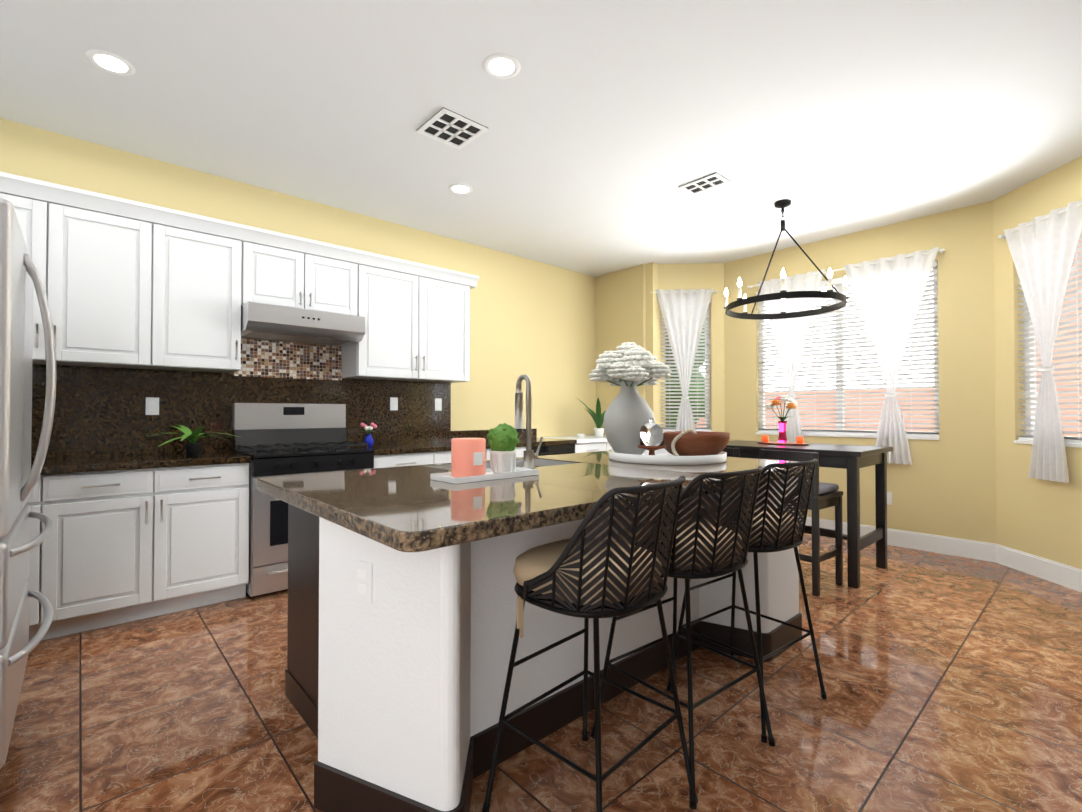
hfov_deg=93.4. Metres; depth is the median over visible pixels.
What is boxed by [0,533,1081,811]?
floor
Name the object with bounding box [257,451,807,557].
island countertop
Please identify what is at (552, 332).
wall
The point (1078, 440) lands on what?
window blinds
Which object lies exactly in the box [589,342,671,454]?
vase
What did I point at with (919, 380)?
backdrop
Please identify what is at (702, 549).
bar stool
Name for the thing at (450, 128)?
ceiling vent
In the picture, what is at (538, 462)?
sink
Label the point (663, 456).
tray
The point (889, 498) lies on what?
outlet
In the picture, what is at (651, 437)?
cloche
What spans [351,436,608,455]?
countertop
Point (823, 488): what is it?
cushion
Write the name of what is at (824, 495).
chair
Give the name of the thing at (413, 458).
base cabinet
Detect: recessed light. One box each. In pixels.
[85,49,135,75]
[448,183,472,193]
[483,53,520,78]
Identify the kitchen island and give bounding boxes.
[259,474,801,811]
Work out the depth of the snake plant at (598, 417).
5.75 m
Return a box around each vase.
[360,422,376,446]
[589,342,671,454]
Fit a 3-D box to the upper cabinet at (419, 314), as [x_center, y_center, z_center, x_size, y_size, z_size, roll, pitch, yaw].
[-1.162,-0.719,4.487,1.052,0.980,0.348,1,-1,-42]
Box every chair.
[723,448,739,457]
[760,449,842,596]
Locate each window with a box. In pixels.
[664,304,711,431]
[756,267,938,439]
[1014,296,1081,447]
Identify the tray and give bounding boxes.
[430,423,538,483]
[609,448,726,464]
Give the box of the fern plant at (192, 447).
[146,425,240,455]
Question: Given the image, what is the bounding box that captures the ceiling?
[0,0,1081,276]
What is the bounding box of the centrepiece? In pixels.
[757,396,809,445]
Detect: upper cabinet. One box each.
[0,172,167,371]
[164,208,243,375]
[240,224,367,347]
[340,252,471,383]
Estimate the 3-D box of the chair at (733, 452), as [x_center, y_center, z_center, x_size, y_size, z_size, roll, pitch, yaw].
[1.440,0.779,3.999,0.400,0.930,0.400,-1,-1,45]
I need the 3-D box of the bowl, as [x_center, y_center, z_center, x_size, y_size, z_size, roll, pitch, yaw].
[0.845,0.204,2.862,0.429,0.171,0.390,1,-1,-42]
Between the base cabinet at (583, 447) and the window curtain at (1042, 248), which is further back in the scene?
the base cabinet at (583, 447)
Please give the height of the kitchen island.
0.878 m
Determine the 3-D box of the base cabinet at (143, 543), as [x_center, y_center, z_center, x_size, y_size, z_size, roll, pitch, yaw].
[-2.435,0.795,3.130,1.011,0.875,0.623,1,-1,-42]
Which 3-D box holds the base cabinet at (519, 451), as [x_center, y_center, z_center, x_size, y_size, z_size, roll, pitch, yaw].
[-0.512,0.819,4.867,0.592,0.875,0.626,1,-1,-42]
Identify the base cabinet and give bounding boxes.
[26,476,63,641]
[60,464,248,636]
[372,448,487,468]
[488,448,535,459]
[536,444,579,455]
[580,444,611,452]
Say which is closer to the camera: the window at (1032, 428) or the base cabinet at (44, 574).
the base cabinet at (44, 574)
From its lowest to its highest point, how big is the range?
1.262 m
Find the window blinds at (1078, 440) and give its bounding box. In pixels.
[1017,229,1081,443]
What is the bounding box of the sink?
[430,458,574,469]
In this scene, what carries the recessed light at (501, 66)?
in the ceiling
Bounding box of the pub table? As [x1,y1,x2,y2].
[725,440,892,588]
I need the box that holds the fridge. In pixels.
[0,198,56,768]
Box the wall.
[0,118,1081,569]
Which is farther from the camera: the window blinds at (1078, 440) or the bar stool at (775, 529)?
the window blinds at (1078, 440)
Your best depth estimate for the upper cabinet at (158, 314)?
2.97 m
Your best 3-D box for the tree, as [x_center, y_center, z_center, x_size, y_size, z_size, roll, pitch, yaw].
[1.959,-0.319,8.633,1.707,3.291,2.220,1,-1,-42]
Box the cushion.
[803,482,838,494]
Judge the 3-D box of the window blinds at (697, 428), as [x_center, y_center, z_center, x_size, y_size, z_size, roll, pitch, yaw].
[1.631,-0.472,5.859,0.618,1.514,0.052,0,-1,3]
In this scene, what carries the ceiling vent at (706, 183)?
in the ceiling
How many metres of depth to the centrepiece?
4.19 m
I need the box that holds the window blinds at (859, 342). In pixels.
[757,261,938,436]
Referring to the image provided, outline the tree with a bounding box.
[665,321,704,426]
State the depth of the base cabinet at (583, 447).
5.43 m
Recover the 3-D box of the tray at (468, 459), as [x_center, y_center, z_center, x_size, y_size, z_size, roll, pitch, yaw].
[-0.224,0.182,2.105,0.420,0.222,0.180,1,-1,-42]
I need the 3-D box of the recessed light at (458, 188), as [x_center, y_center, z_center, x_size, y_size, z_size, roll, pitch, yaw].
[-0.613,-1.654,3.888,0.188,0.004,0.188,1,-1,-42]
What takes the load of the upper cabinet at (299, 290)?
attached to the wall
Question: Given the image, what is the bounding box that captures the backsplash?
[31,368,535,459]
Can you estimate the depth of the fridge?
1.62 m
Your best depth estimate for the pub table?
3.67 m
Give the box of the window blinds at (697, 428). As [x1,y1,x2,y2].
[659,299,710,430]
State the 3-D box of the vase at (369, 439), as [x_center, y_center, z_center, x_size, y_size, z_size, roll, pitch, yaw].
[-1.387,0.231,4.106,0.146,0.197,0.137,1,-1,-42]
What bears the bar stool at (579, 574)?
on the floor
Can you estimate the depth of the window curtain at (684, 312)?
5.77 m
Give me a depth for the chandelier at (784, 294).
4.04 m
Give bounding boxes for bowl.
[664,428,729,455]
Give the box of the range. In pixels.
[231,403,373,597]
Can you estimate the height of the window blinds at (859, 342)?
1.514 m
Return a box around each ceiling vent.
[416,107,487,149]
[678,172,729,195]
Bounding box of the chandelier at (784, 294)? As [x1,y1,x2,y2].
[724,199,848,319]
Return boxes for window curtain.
[651,289,717,430]
[747,247,944,464]
[998,200,1081,482]
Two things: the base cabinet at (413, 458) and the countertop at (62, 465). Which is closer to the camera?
the countertop at (62, 465)
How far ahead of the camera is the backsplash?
3.55 m
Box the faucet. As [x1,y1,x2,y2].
[515,374,542,468]
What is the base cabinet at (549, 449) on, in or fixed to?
on the floor
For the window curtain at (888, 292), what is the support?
attached to the wall
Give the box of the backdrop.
[699,269,933,390]
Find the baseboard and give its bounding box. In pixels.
[798,516,1081,591]
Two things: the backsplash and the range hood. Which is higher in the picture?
the range hood
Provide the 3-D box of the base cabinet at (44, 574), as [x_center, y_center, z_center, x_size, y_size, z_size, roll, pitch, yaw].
[-3.071,0.787,2.555,0.952,0.875,0.623,1,-1,-42]
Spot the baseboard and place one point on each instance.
(1067, 576)
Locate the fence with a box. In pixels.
[695,234,1081,436]
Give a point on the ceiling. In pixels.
(612, 126)
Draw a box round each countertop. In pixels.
[31,452,250,475]
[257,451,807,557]
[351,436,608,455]
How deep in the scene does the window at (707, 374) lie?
5.88 m
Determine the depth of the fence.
8.70 m
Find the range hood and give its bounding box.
[241,301,364,345]
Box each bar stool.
[482,476,697,811]
[591,466,774,809]
[666,459,826,742]
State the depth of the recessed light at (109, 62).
2.48 m
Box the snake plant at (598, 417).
[578,398,605,436]
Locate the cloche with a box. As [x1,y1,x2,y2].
[638,418,665,454]
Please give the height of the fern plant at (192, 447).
0.197 m
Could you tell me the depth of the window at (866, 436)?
4.98 m
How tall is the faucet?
0.448 m
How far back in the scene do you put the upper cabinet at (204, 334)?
3.32 m

